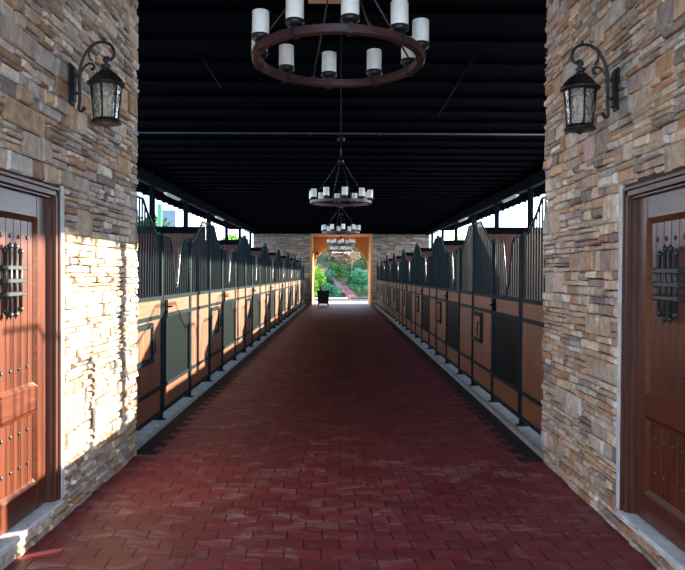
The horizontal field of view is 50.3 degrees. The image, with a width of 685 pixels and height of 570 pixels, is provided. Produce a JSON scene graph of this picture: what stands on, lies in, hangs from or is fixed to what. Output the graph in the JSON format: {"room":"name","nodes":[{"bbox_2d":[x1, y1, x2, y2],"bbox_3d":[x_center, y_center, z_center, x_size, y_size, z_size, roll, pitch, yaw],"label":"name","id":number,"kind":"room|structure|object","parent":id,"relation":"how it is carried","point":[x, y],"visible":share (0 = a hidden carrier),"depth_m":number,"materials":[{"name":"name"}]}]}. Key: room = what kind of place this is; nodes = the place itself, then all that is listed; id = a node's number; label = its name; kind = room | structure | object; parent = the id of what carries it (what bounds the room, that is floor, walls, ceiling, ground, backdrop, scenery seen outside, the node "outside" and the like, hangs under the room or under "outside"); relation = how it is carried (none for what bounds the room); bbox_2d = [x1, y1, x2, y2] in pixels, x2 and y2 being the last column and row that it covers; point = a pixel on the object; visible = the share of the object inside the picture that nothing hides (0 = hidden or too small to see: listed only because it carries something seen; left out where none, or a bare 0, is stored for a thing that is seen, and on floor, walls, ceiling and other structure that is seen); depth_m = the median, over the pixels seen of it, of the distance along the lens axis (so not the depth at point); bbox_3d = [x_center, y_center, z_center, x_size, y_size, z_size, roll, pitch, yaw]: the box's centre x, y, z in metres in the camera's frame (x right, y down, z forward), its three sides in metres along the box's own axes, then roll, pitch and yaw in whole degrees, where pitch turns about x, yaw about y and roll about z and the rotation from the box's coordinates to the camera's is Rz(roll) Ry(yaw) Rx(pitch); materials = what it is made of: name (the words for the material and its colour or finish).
{"room":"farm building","nodes":[
{"label":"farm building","id":0,"kind":"room"},
{"bbox_2d":[0,0,139,569],"bbox_3d":[-2.950,-0.433,2.807,2.585,3.761,6.478,0,1,0],"label":"wall","id":1,"kind":"structure","parent":0,"point":[44,138],"depth_m":4.77,"materials":[{"name":"stone"}]},
{"bbox_2d":[0,170,60,535],"bbox_3d":[-1.788,0.365,3.902,0.174,1.885,1.040,0,1,0],"label":"door","id":2,"kind":"structure","parent":1,"relation":"in","point":[30,210],"depth_m":4.13,"materials":[{"name":"brown wood"}]},
{"bbox_2d":[0,241,25,319],"bbox_3d":[-1.747,-0.025,3.857,0.047,0.415,0.304,0,1,0],"label":"iron grille","id":3,"kind":"object","parent":2,"relation":"attached to","point":[12,293],"depth_m":3.85,"materials":[{"name":"black metal"}]},
{"bbox_2d":[68,38,125,127],"bbox_3d":[-1.508,-1.245,4.500,0.341,0.552,0.235,0,1,0],"label":"wall lantern","id":4,"kind":"object","parent":1,"relation":"attached to","point":[106,87],"visible":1,"depth_m":4.46,"materials":[{"name":"black metal"}]},
{"bbox_2d":[135,181,241,229],"bbox_3d":[-4.873,-2.530,17.807,1.260,0.180,36.500,0,1,0],"label":"trim","id":5,"kind":"structure","parent":1,"relation":"attached to","point":[141,187],"depth_m":22.91,"materials":[{"name":"black paint"}]},
{"bbox_2d":[135,164,256,233],"bbox_3d":[-4.250,-2.424,20.875,0.140,0.310,29.770,0,1,0],"label":"trim","id":6,"kind":"structure","parent":1,"relation":"attached to","point":[148,178],"depth_m":19.42,"materials":[{"name":"black wood"}]},
{"bbox_2d":[164,192,180,200],"bbox_3d":[-4.236,-2.197,18.213,0.090,0.067,1.500,0,1,0],"label":"light","id":7,"kind":"object","parent":6,"relation":"attached to","point":[165,193],"visible":1,"depth_m":18.05,"materials":[{"name":"white plastic"}]},
{"bbox_2d":[136,305,309,454],"bbox_3d":[-1.668,1.203,20.894,0.198,0.004,29.672,0,1,0],"label":"trim","id":8,"kind":"structure","parent":1,"relation":"attached to","point":[148,448],"depth_m":8.52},
{"bbox_2d":[3,303,656,569],"bbox_3d":[-0.046,1.266,19.244,3.800,0.060,39.250,0,1,0],"label":"floor","id":9,"kind":"structure","parent":0,"point":[337,447],"depth_m":5.13,"materials":[{"name":"brick pavers"}]},
{"bbox_2d":[135,304,305,450],"bbox_3d":[-1.859,1.179,20.899,0.180,0.050,29.770,0,1,0],"label":"curb","id":10,"kind":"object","parent":9,"relation":"on","point":[146,433],"depth_m":8.52,"materials":[{"name":"concrete"}]},
{"bbox_2d":[135,196,208,443],"bbox_3d":[-1.798,0.240,7.989,0.129,2.182,3.679,0,1,0],"label":"stall","id":11,"kind":"object","parent":10,"relation":"on","point":[172,342],"visible":0.92,"depth_m":7.57,"materials":[{"name":"black"}]},
{"bbox_2d":[135,198,157,297],"bbox_3d":[-1.807,-0.320,6.720,0.015,0.916,0.842,0,1,0],"label":"grille","id":12,"kind":"object","parent":11,"relation":"attached to","point":[154,233],"depth_m":6.68,"materials":[{"name":"black metal"}]},
{"bbox_2d":[163,236,189,294],"bbox_3d":[-1.810,-0.191,7.939,0.025,0.626,1.323,0,1,0],"label":"grille","id":13,"kind":"object","parent":11,"relation":"attached to","point":[173,286],"depth_m":7.98,"materials":[{"name":"black metal"}]},
{"bbox_2d":[191,223,206,291],"bbox_3d":[-1.812,-0.354,9.235,0.015,0.916,0.992,0,1,0],"label":"grille","id":14,"kind":"object","parent":11,"relation":"attached to","point":[194,280],"depth_m":9.32,"materials":[{"name":"black metal"}]},
{"bbox_2d":[204,220,244,381],"bbox_3d":[-1.806,0.190,11.679,0.129,2.182,3.679,0,1,0],"label":"stall","id":15,"kind":"object","parent":10,"relation":"on","point":[226,291],"visible":0.97,"depth_m":11.20,"materials":[{"name":"black"}]},
{"bbox_2d":[211,226,220,289],"bbox_3d":[-1.815,-0.370,10.410,0.015,0.916,0.842,0,1,0],"label":"grille","id":16,"kind":"object","parent":15,"relation":"attached to","point":[215,247],"depth_m":10.45,"materials":[{"name":"black metal"}]},
{"bbox_2d":[223,250,234,287],"bbox_3d":[-1.818,-0.242,11.629,0.025,0.626,1.323,0,1,0],"label":"grille","id":17,"kind":"object","parent":15,"relation":"attached to","point":[228,279],"depth_m":11.72,"materials":[{"name":"black metal"}]},
{"bbox_2d":[236,237,243,286],"bbox_3d":[-1.819,-0.405,12.925,0.015,0.916,0.992,0,1,0],"label":"grille","id":18,"kind":"object","parent":15,"relation":"attached to","point":[240,248],"depth_m":13.01,"materials":[{"name":"black metal"}]},
{"bbox_2d":[241,235,265,352],"bbox_3d":[-1.813,0.139,15.368,0.129,2.182,3.679,0,1,0],"label":"stall","id":19,"kind":"object","parent":10,"relation":"on","point":[254,282],"visible":0.98,"depth_m":14.95,"materials":[{"name":"black"}]},
{"bbox_2d":[246,239,250,285],"bbox_3d":[-1.822,-0.421,14.100,0.015,0.916,0.842,0,1,0],"label":"grille","id":20,"kind":"object","parent":19,"relation":"attached to","point":[248,254],"depth_m":14.13,"materials":[{"name":"black metal"}]},
{"bbox_2d":[253,256,259,284],"bbox_3d":[-1.825,-0.292,15.319,0.025,0.626,1.323,0,1,0],"label":"grille","id":21,"kind":"object","parent":19,"relation":"attached to","point":[256,275],"depth_m":15.50,"materials":[{"name":"black metal"}]},
{"bbox_2d":[260,246,264,283],"bbox_3d":[-1.827,-0.455,16.615,0.015,0.916,0.992,0,1,0],"label":"grille","id":22,"kind":"object","parent":19,"relation":"attached to","point":[262,265],"depth_m":16.61,"materials":[{"name":"black metal"}]},
{"bbox_2d":[263,244,278,335],"bbox_3d":[-1.820,0.088,19.058,0.129,2.182,3.679,0,1,0],"label":"stall","id":23,"kind":"object","parent":10,"relation":"on","point":[271,268],"visible":0.98,"depth_m":18.76,"materials":[{"name":"black wood"}]},
{"bbox_2d":[266,249,268,283],"bbox_3d":[-1.829,-0.471,17.789,0.015,0.916,0.842,0,1,0],"label":"grille","id":24,"kind":"object","parent":23,"relation":"attached to","point":[267,277],"depth_m":17.75,"materials":[{"name":"black metal"}]},
{"bbox_2d":[271,261,274,282],"bbox_3d":[-1.832,-0.343,19.009,0.025,0.626,1.323,0,1,0],"label":"grille","id":25,"kind":"object","parent":23,"relation":"attached to","point":[272,263],"depth_m":19.37,"materials":[{"name":"black metal"}]},
{"bbox_2d":[276,252,277,281],"bbox_3d":[-1.834,-0.506,20.304,0.015,0.916,0.992,0,1,0],"label":"grille","id":26,"kind":"object","parent":23,"relation":"attached to","point":[276,252],"depth_m":20.43,"materials":[{"name":"black metal"}]},
{"bbox_2d":[277,249,287,324],"bbox_3d":[-1.827,0.038,22.748,0.129,2.182,3.679,0,1,0],"label":"stall","id":27,"kind":"object","parent":10,"relation":"on","point":[282,269],"visible":0.95,"depth_m":22.32,"materials":[{"name":"black wood"}]},
{"bbox_2d":[282,263,284,281],"bbox_3d":[-1.840,-0.394,22.698,0.025,0.626,1.323,0,1,0],"label":"grille","id":28,"kind":"object","parent":27,"relation":"attached to","point":[283,266],"depth_m":22.79,"materials":[{"name":"black metal"}]},
{"bbox_2d":[286,255,287,280],"bbox_3d":[-1.841,-0.556,23.994,0.015,0.916,0.992,0,1,0],"label":"grille","id":29,"kind":"object","parent":27,"relation":"attached to","point":[286,255],"depth_m":24.22,"materials":[{"name":"black metal"}]},
{"bbox_2d":[286,253,294,317],"bbox_3d":[-1.835,-0.013,26.437,0.129,2.182,3.679,0,1,0],"label":"stall","id":30,"kind":"object","parent":10,"relation":"on","point":[291,269],"visible":0.94,"depth_m":26.30,"materials":[{"name":"black wood"}]},
{"bbox_2d":[294,256,300,311],"bbox_3d":[-1.842,-0.063,30.127,0.129,2.182,3.679,0,1,0],"label":"stall","id":31,"kind":"object","parent":10,"relation":"on","point":[297,269],"visible":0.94,"depth_m":29.92,"materials":[{"name":"black"}]},
{"bbox_2d":[299,258,304,307],"bbox_3d":[-1.849,-0.114,33.816,0.129,2.182,3.679,0,1,0],"label":"stall","id":32,"kind":"object","parent":10,"relation":"on","point":[302,282],"visible":0.97,"depth_m":33.71,"materials":[{"name":"black metal"}]},
{"bbox_2d":[317,289,329,305],"bbox_3d":[-0.925,0.614,35.160,0.600,0.800,0.570,0,1,0],"label":"bin","id":33,"kind":"object","parent":9,"relation":"on","point":[323,295],"visible":0.99,"depth_m":34.91,"materials":[{"name":"black plastic"}]},
{"bbox_2d":[375,305,543,458],"bbox_3d":[1.726,1.199,20.822,0.250,0.050,29.940,0,1,0],"label":"curb","id":34,"kind":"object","parent":9,"relation":"on","point":[531,438],"depth_m":8.36,"materials":[{"name":"concrete"}]},
{"bbox_2d":[376,260,380,307],"bbox_3d":[1.675,-0.091,33.462,0.129,2.182,3.649,0,1,0],"label":"stall","id":35,"kind":"object","parent":34,"relation":"on","point":[378,288],"visible":0.89,"depth_m":33.83,"materials":[{"name":"black"}]},
{"bbox_2d":[380,258,385,311],"bbox_3d":[1.683,-0.040,29.802,0.129,2.182,3.649,0,1,0],"label":"stall","id":36,"kind":"object","parent":34,"relation":"on","point":[383,268],"visible":0.89,"depth_m":29.98,"materials":[{"name":"black"}]},
{"bbox_2d":[386,256,392,316],"bbox_3d":[1.690,0.010,26.142,0.129,2.182,3.649,0,1,0],"label":"stall","id":37,"kind":"object","parent":34,"relation":"on","point":[389,269],"visible":0.89,"depth_m":26.26,"materials":[{"name":"black wood"}]},
{"bbox_2d":[392,253,401,323],"bbox_3d":[1.697,0.060,22.483,0.129,2.182,3.649,0,1,0],"label":"stall","id":38,"kind":"object","parent":34,"relation":"on","point":[397,273],"visible":0.91,"depth_m":22.54,"materials":[{"name":"black wood"}]},
{"bbox_2d":[394,255,395,281],"bbox_3d":[1.712,-0.533,23.636,0.015,0.916,1.015,0,1,0],"label":"grille","id":39,"kind":"object","parent":38,"relation":"attached to","point":[394,255],"depth_m":23.85,"materials":[{"name":"black metal"}]},
{"bbox_2d":[400,256,401,282],"bbox_3d":[1.717,-0.499,21.156,0.015,0.916,0.843,0,1,0],"label":"grille","id":40,"kind":"object","parent":38,"relation":"attached to","point":[401,256],"depth_m":21.20,"materials":[{"name":"black metal"}]},
{"bbox_2d":[401,246,415,333],"bbox_3d":[1.704,0.110,18.823,0.129,2.182,3.649,0,1,0],"label":"stall","id":41,"kind":"object","parent":34,"relation":"on","point":[408,270],"visible":0.98,"depth_m":18.85,"materials":[{"name":"black wood"}]},
{"bbox_2d":[403,252,405,282],"bbox_3d":[1.720,-0.483,19.976,0.015,0.916,1.015,0,1,0],"label":"grille","id":42,"kind":"object","parent":41,"relation":"attached to","point":[404,268],"depth_m":20.19,"materials":[{"name":"black metal"}]},
{"bbox_2d":[407,261,410,283],"bbox_3d":[1.721,-0.320,18.696,0.025,0.626,1.283,0,1,0],"label":"grille","id":43,"kind":"object","parent":41,"relation":"attached to","point":[408,265],"depth_m":18.94,"materials":[{"name":"black metal"}]},
{"bbox_2d":[412,247,415,283],"bbox_3d":[1.724,-0.449,17.496,0.015,0.916,0.843,0,1,0],"label":"grille","id":44,"kind":"object","parent":41,"relation":"attached to","point":[414,255],"depth_m":17.63,"materials":[{"name":"black metal"}]},
{"bbox_2d":[414,238,435,349],"bbox_3d":[1.712,0.160,15.164,0.129,2.182,3.649,0,1,0],"label":"stall","id":45,"kind":"object","parent":34,"relation":"on","point":[425,282],"visible":0.97,"depth_m":15.05,"materials":[{"name":"black"}]},
{"bbox_2d":[417,246,421,284],"bbox_3d":[1.727,-0.432,16.317,0.015,0.916,1.015,0,1,0],"label":"grille","id":46,"kind":"object","parent":45,"relation":"attached to","point":[419,256],"depth_m":16.36,"materials":[{"name":"black metal"}]},
{"bbox_2d":[422,257,428,285],"bbox_3d":[1.728,-0.270,15.036,0.025,0.626,1.283,0,1,0],"label":"grille","id":47,"kind":"object","parent":45,"relation":"attached to","point":[425,275],"depth_m":15.20,"materials":[{"name":"black metal"}]},
{"bbox_2d":[431,240,435,286],"bbox_3d":[1.732,-0.399,13.836,0.015,0.916,0.843,0,1,0],"label":"grille","id":48,"kind":"object","parent":45,"relation":"attached to","point":[433,255],"depth_m":13.87,"materials":[{"name":"black metal"}]},
{"bbox_2d":[434,224,471,378],"bbox_3d":[1.719,0.210,11.504,0.129,2.182,3.649,0,1,0],"label":"stall","id":49,"kind":"object","parent":34,"relation":"on","point":[453,303],"visible":0.95,"depth_m":11.20,"materials":[{"name":"black"}]},
{"bbox_2d":[438,237,445,287],"bbox_3d":[1.734,-0.382,12.657,0.015,0.916,1.015,0,1,0],"label":"grille","id":50,"kind":"object","parent":49,"relation":"attached to","point":[441,248],"depth_m":12.78,"materials":[{"name":"black metal"}]},
{"bbox_2d":[447,250,458,289],"bbox_3d":[1.736,-0.220,11.377,0.025,0.626,1.283,0,1,0],"label":"grille","id":51,"kind":"object","parent":49,"relation":"attached to","point":[452,276],"depth_m":11.50,"materials":[{"name":"black metal"}]},
{"bbox_2d":[462,226,471,291],"bbox_3d":[1.739,-0.348,10.177,0.015,0.916,0.843,0,1,0],"label":"grille","id":52,"kind":"object","parent":49,"relation":"attached to","point":[467,246],"depth_m":10.12,"materials":[{"name":"black metal"}]},
{"bbox_2d":[469,196,546,435],"bbox_3d":[1.726,0.261,7.844,0.129,2.182,3.649,0,1,0],"label":"stall","id":53,"kind":"object","parent":34,"relation":"on","point":[507,331],"visible":0.92,"depth_m":7.47,"materials":[{"name":"black"}]},
{"bbox_2d":[475,223,491,293],"bbox_3d":[1.741,-0.332,8.997,0.015,0.916,1.015,0,1,0],"label":"grille","id":54,"kind":"object","parent":53,"relation":"attached to","point":[483,253],"depth_m":9.04,"materials":[{"name":"black metal"}]},
{"bbox_2d":[494,237,519,297],"bbox_3d":[1.743,-0.170,7.717,0.025,0.626,1.283,0,1,0],"label":"grille","id":55,"kind":"object","parent":53,"relation":"attached to","point":[503,291],"depth_m":7.77,"materials":[{"name":"black metal"}]},
{"bbox_2d":[525,198,546,300],"bbox_3d":[1.746,-0.298,6.517,0.015,0.916,0.843,0,1,0],"label":"grille","id":56,"kind":"object","parent":53,"relation":"attached to","point":[532,228],"depth_m":6.56,"materials":[{"name":"black metal"}]},
{"bbox_2d":[253,233,429,305],"bbox_3d":[-0.073,-0.884,37.165,8.660,3.751,2.873,0,1,0],"label":"wall","id":57,"kind":"structure","parent":0,"point":[298,245],"depth_m":35.75,"materials":[{"name":"stone"}]},
{"bbox_2d":[255,229,426,233],"bbox_3d":[-0.060,-2.619,35.727,8.440,0.219,0.120,0,1,0],"label":"trim","id":58,"kind":"structure","parent":57,"relation":"attached to","point":[293,231],"depth_m":35.66,"materials":[{"name":"black paint"}]},
{"bbox_2d":[314,237,368,273],"bbox_3d":[-0.074,-1.051,38.714,5.200,4.040,0.250,0,1,0],"label":"wall","id":59,"kind":"structure","parent":0,"point":[320,243],"depth_m":38.57,"materials":[{"name":"orange wood"}]},
{"bbox_2d":[314,242,368,272],"bbox_3d":[-0.064,-0.644,38.590,2.990,3.230,0.030,0,1,0],"label":"trim","id":60,"kind":"structure","parent":59,"relation":"attached to","point":[344,242],"depth_m":38.56,"materials":[{"name":"orange wood"}]},
{"bbox_2d":[136,0,547,229],"bbox_3d":[-0.026,-2.557,19.117,8.440,0.190,39.700,0,1,0],"label":"ceiling","id":61,"kind":"structure","parent":0,"point":[262,181],"depth_m":10.20,"materials":[{"name":"black paint"}]},
{"bbox_2d":[201,57,221,87],"bbox_3d":[-1.424,-2.305,7.966,0.018,0.016,1.200,0,1,0],"label":"conduit","id":62,"kind":"object","parent":61,"relation":"attached to","point":[201,57],"visible":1,"depth_m":7.89,"materials":[{"name":"black metal"}]},
{"bbox_2d":[308,0,340,3],"bbox_3d":[-0.135,-2.252,5.599,0.270,0.049,0.380,0,1,0],"label":"board","id":63,"kind":"object","parent":61,"relation":"attached to","point":[309,1],"visible":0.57,"depth_m":5.75,"materials":[{"name":"brown wood"}]},
{"bbox_2d":[251,0,428,88],"bbox_3d":[-0.021,-1.748,4.178,0.995,0.995,1.039,0,1,-8],"label":"chandelier","id":64,"kind":"object","parent":61,"relation":"hanging from","point":[413,47],"visible":1,"depth_m":3.99,"materials":[{"name":"black metal"}]},
{"bbox_2d":[309,138,372,206],"bbox_3d":[-0.025,-1.808,11.626,1.022,1.043,1.030,0,1,0],"label":"chandelier","id":65,"kind":"object","parent":61,"relation":"hanging from","point":[368,196],"visible":1,"depth_m":11.51,"materials":[{"name":"black metal"}]},
{"bbox_2d":[321,190,360,234],"bbox_3d":[-0.039,-1.896,18.976,1.022,1.128,1.030,0,1,0],"label":"chandelier","id":66,"kind":"object","parent":61,"relation":"hanging from","point":[355,229],"visible":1,"depth_m":18.85,"materials":[{"name":"black metal"}]},
{"bbox_2d":[340,15,341,133],"bbox_3d":[-0.018,-2.308,8.739,0.018,0.016,5.140,0,1,0],"label":"conduit","id":67,"kind":"object","parent":61,"relation":"attached to","point":[340,15],"visible":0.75,"depth_m":8.32,"materials":[{"name":"black metal"}]},
{"bbox_2d":[327,214,354,245],"bbox_3d":[-0.054,-1.993,26.375,1.022,1.138,1.030,0,1,0],"label":"chandelier","id":68,"kind":"object","parent":61,"relation":"hanging from","point":[351,242],"visible":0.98,"depth_m":26.26,"materials":[{"name":"black metal"}]},
{"bbox_2d":[330,236,351,251],"bbox_3d":[-0.068,-2.100,33.674,1.022,1.123,1.030,0,1,0],"label":"chandelier","id":69,"kind":"object","parent":61,"relation":"hanging from","point":[332,249],"visible":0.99,"depth_m":33.57,"materials":[{"name":"black metal"}]},
{"bbox_2d":[138,132,545,134],"bbox_3d":[-0.011,-2.342,11.299,8.240,0.026,0.040,0,1,0],"label":"conduit","id":70,"kind":"object","parent":61,"relation":"attached to","point":[308,133],"visible":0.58,"depth_m":11.29,"materials":[{"name":"grey metal"}]},
{"bbox_2d":[438,52,476,115],"bbox_3d":[1.314,-2.299,8.572,0.018,0.016,2.800,0,1,0],"label":"conduit","id":71,"kind":"object","parent":61,"relation":"attached to","point":[476,52],"visible":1,"depth_m":8.21,"materials":[{"name":"black metal"}]},
{"bbox_2d":[502,194,518,202],"bbox_3d":[4.184,-2.153,18.230,0.090,0.067,1.500,0,1,0],"label":"light","id":72,"kind":"object","parent":61,"relation":"attached to","point":[515,195],"visible":1,"depth_m":18.09,"materials":[{"name":"white plastic"}]},
{"bbox_2d":[541,0,684,569],"bbox_3d":[2.919,-0.402,2.734,2.631,3.761,6.303,0,1,0],"label":"wall","id":73,"kind":"structure","parent":0,"point":[587,174],"depth_m":4.62,"materials":[{"name":"stone"}]},
{"bbox_2d":[371,306,542,461],"bbox_3d":[1.500,1.221,20.802,0.198,0.004,29.814,0,1,0],"label":"trim","id":74,"kind":"structure","parent":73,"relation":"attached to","point":[520,447],"depth_m":8.17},
{"bbox_2d":[426,169,545,234],"bbox_3d":[4.190,-2.378,20.808,0.140,0.310,29.940,0,1,0],"label":"trim","id":75,"kind":"structure","parent":73,"relation":"attached to","point":[534,180],"depth_m":19.41,"materials":[{"name":"black metal"}]},
{"bbox_2d":[440,183,545,230],"bbox_3d":[4.826,-2.479,17.827,1.260,0.180,36.500,0,1,0],"label":"trim","id":76,"kind":"structure","parent":73,"relation":"attached to","point":[540,190],"depth_m":22.94,"materials":[{"name":"black paint"}]},
{"bbox_2d":[560,40,619,134],"bbox_3d":[1.449,-1.162,4.297,0.341,0.552,0.235,0,1,0],"label":"wall lantern","id":77,"kind":"object","parent":73,"relation":"attached to","point":[579,91],"visible":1,"depth_m":4.26,"materials":[{"name":"black metal"}]},
{"bbox_2d":[619,169,684,552],"bbox_3d":[1.715,0.385,3.756,0.174,1.885,1.035,0,1,0],"label":"door","id":78,"kind":"structure","parent":73,"relation":"in","point":[652,404],"depth_m":3.98,"materials":[{"name":"brown wood"}]},
{"bbox_2d":[651,243,684,324],"bbox_3d":[1.677,-0.005,3.759,0.050,0.415,0.304,0,1,0],"label":"iron grille","id":79,"kind":"object","parent":78,"relation":"attached to","point":[670,271],"depth_m":3.72,"materials":[{"name":"black metal"}]},
{"bbox_3d":[-4.493,1.263,17.775,5.100,0.060,36.470,0,1,0],"label":"floor","id":80,"kind":"structure","parent":0,"visible":0},
{"bbox_2d":[147,186,156,225],"bbox_3d":[-4.261,-0.476,16.337,0.180,3.460,0.180,0,1,0],"label":"column","id":81,"kind":"structure","parent":80,"relation":"on","point":[151,188],"depth_m":16.27,"materials":[{"name":"black metal"}]},
{"bbox_2d":[134,226,204,381],"bbox_3d":[-3.029,0.279,9.879,2.335,2.140,0.090,0,1,0],"label":"wall","id":82,"kind":"structure","parent":80,"relation":"on","point":[176,233],"depth_m":9.84,"materials":[{"name":"black"}]},
{"bbox_2d":[182,202,189,226],"bbox_3d":[-4.268,-0.524,19.866,0.180,3.460,0.180,0,1,0],"label":"column","id":83,"kind":"structure","parent":80,"relation":"on","point":[185,204],"depth_m":19.79,"materials":[{"name":"black"}]},
{"bbox_2d":[224,221,228,239],"bbox_3d":[-4.282,-0.621,26.926,0.180,3.460,0.180,0,1,0],"label":"column","id":84,"kind":"structure","parent":80,"relation":"on","point":[226,222],"depth_m":26.85,"materials":[{"name":"black metal"}]},
{"bbox_2d":[218,240,239,273],"bbox_3d":[-3.037,0.228,13.568,2.335,2.140,0.090,0,1,0],"label":"wall","id":85,"kind":"structure","parent":80,"relation":"on","point":[229,245],"depth_m":13.53,"materials":[{"name":"black wood"}]},
{"bbox_2d":[250,247,261,271],"bbox_3d":[-3.044,0.178,17.258,2.335,2.140,0.090,0,1,0],"label":"wall","id":86,"kind":"structure","parent":80,"relation":"on","point":[255,251],"depth_m":17.22,"materials":[{"name":"black"}]},
{"bbox_2d":[268,252,275,261],"bbox_3d":[-3.051,0.127,20.948,2.335,2.140,0.090,0,1,0],"label":"wall","id":87,"kind":"structure","parent":80,"relation":"on","point":[272,255],"depth_m":20.91,"materials":[{"name":"black wood"}]},
{"bbox_3d":[4.407,1.311,17.708,5.100,0.060,36.640,0,1,0],"label":"floor","id":88,"kind":"structure","parent":0,"visible":0},
{"bbox_2d":[420,248,431,271],"bbox_3d":[2.953,0.213,16.950,2.372,2.140,0.090,0,1,0],"label":"wall","id":89,"kind":"structure","parent":88,"relation":"on","point":[425,252],"depth_m":16.91,"materials":[{"name":"black"}]},
{"bbox_2d":[443,240,464,270],"bbox_3d":[2.960,0.264,13.291,2.372,2.140,0.090,0,1,0],"label":"wall","id":90,"kind":"structure","parent":88,"relation":"on","point":[451,245],"depth_m":13.25,"materials":[{"name":"black wood"}]},
{"bbox_2d":[453,222,458,239],"bbox_3d":[4.178,-0.577,26.943,0.180,3.460,0.180,0,1,0],"label":"column","id":91,"kind":"structure","parent":88,"relation":"on","point":[455,223],"depth_m":26.87,"materials":[{"name":"black metal"}]},
{"bbox_2d":[493,203,500,226],"bbox_3d":[4.192,-0.480,19.884,0.180,3.460,0.180,0,1,0],"label":"column","id":92,"kind":"structure","parent":88,"relation":"on","point":[496,205],"depth_m":19.81,"materials":[{"name":"black"}]},
{"bbox_2d":[478,227,543,300],"bbox_3d":[2.968,0.314,9.631,2.372,2.140,0.090,0,1,0],"label":"wall","id":93,"kind":"structure","parent":88,"relation":"on","point":[506,234],"depth_m":9.59,"materials":[{"name":"black"}]},
{"bbox_2d":[526,188,535,226],"bbox_3d":[4.199,-0.432,16.354,0.180,3.460,0.180,0,1,0],"label":"column","id":94,"kind":"structure","parent":88,"relation":"on","point":[530,197],"depth_m":16.28,"materials":[{"name":"black metal"}]},
{"label":"outside","id":95,"kind":"structure","parent":0,"visible":0},
{"bbox_2d":[314,300,367,302],"bbox_3d":[0.034,2.005,-21.475,240.000,0.180,137.000,0,1,0],"label":"ground","id":96,"kind":"structure","parent":95,"point":[347,300],"depth_m":43.80,"materials":[{"name":"white concrete"}]},
{"bbox_2d":[137,214,170,226],"bbox_3d":[-9.205,-0.937,33.989,2.682,4.695,1.886,1,1,33],"label":"tree","id":97,"kind":"object","parent":96,"relation":"on","point":[165,219],"visible":0.04,"depth_m":33.56,"materials":[{"name":"green plant"}]},
{"bbox_2d":[157,204,161,225],"bbox_3d":[-7.556,-1.083,30.173,1.200,4.500,0.200,0,1,0],"label":"post","id":98,"kind":"object","parent":96,"relation":"on","point":[159,206],"visible":0.24,"depth_m":30.06,"materials":[{"name":"green paint"}]},
{"bbox_2d":[136,192,221,239],"bbox_3d":[-12.880,-2.257,44.498,10.000,6.400,9.500,0,1,0],"label":"house","id":99,"kind":"structure","parent":96,"relation":"on","point":[173,214],"depth_m":40.93,"materials":[{"name":"paint"}]},
{"bbox_2d":[314,297,367,300],"bbox_3d":[0.153,0.894,45.017,6.340,0.220,0.320,0,1,0],"label":"wall","id":100,"kind":"structure","parent":96,"relation":"on","point":[315,298],"depth_m":44.90,"materials":[{"name":"concrete"}]},
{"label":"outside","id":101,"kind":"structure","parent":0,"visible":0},
{"bbox_2d":[314,246,367,299],"bbox_3d":[-0.123,-6.049,75.424,80.000,13.310,58.000,0,1,0],"label":"hillside","id":102,"kind":"structure","parent":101,"point":[323,259],"depth_m":55.84,"materials":[{"name":"green plant"}]},
{"bbox_2d":[222,232,237,239],"bbox_3d":[-7.753,-1.308,52.142,2.518,4.955,2.614,0,1,0],"label":"tree","id":103,"kind":"object","parent":102,"relation":"on","point":[230,237],"visible":0.07,"depth_m":52.26,"materials":[{"name":"green plant"}]},
{"bbox_2d":[314,266,326,287],"bbox_3d":[-2.029,-0.456,49.569,1.984,1.975,1.729,0,1,0],"label":"shrub","id":104,"kind":"object","parent":102,"relation":"on","point":[317,277],"visible":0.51,"depth_m":49.59,"materials":[{"name":"green plant"}]},
{"bbox_2d":[319,269,334,283],"bbox_3d":[-1.122,-0.501,51.575,1.265,1.264,0.941,0,1,0],"label":"shrub","id":105,"kind":"object","parent":102,"relation":"on","point":[329,279],"visible":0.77,"depth_m":51.43,"materials":[{"name":"green plant"}]},
{"bbox_2d":[322,283,341,297],"bbox_3d":[-0.697,0.468,47.644,1.322,1.260,0.902,0,1,0],"label":"shrub","id":106,"kind":"object","parent":102,"relation":"on","point":[333,290],"visible":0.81,"depth_m":47.54,"materials":[{"name":"green plant"}]},
{"bbox_2d":[322,246,346,260],"bbox_3d":[-0.759,-2.743,58.330,2.540,2.273,2.122,0,1,0],"label":"tree","id":107,"kind":"object","parent":102,"relation":"on","point":[326,250],"visible":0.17,"depth_m":58.26,"materials":[{"name":"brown plant"}]},
{"bbox_2d":[326,263,347,277],"bbox_3d":[-0.441,-0.889,53.450,1.719,1.393,1.120,0,1,0],"label":"shrub","id":108,"kind":"object","parent":102,"relation":"on","point":[337,268],"visible":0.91,"depth_m":53.40,"materials":[{"name":"green plant"}]},
{"bbox_2d":[322,268,357,297],"bbox_3d":[-0.511,-0.249,51.686,1.068,2.089,9.439,0,1,-15],"label":"path","id":109,"kind":"structure","parent":102,"relation":"on","point":[345,289],"depth_m":49.48,"materials":[{"name":"pink brick"}]},
{"bbox_2d":[334,246,360,269],"bbox_3d":[0.308,-1.939,55.507,1.860,2.254,1.968,0,1,-40],"label":"tree","id":110,"kind":"object","parent":102,"relation":"on","point":[343,259],"visible":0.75,"depth_m":55.40,"materials":[{"name":"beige plant"}]},
{"bbox_2d":[349,267,367,291],"bbox_3d":[1.334,-0.203,49.773,1.784,2.018,1.846,0,1,0],"label":"shrub","id":111,"kind":"object","parent":102,"relation":"on","point":[361,279],"visible":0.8,"depth_m":49.37,"materials":[{"name":"green plant"}]},
{"bbox_2d":[360,257,367,270],"bbox_3d":[2.523,-1.431,53.576,2.528,2.310,1.960,0,1,0],"label":"tree","id":112,"kind":"object","parent":102,"relation":"on","point":[365,264],"visible":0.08,"depth_m":53.24,"materials":[{"name":"green plant"}]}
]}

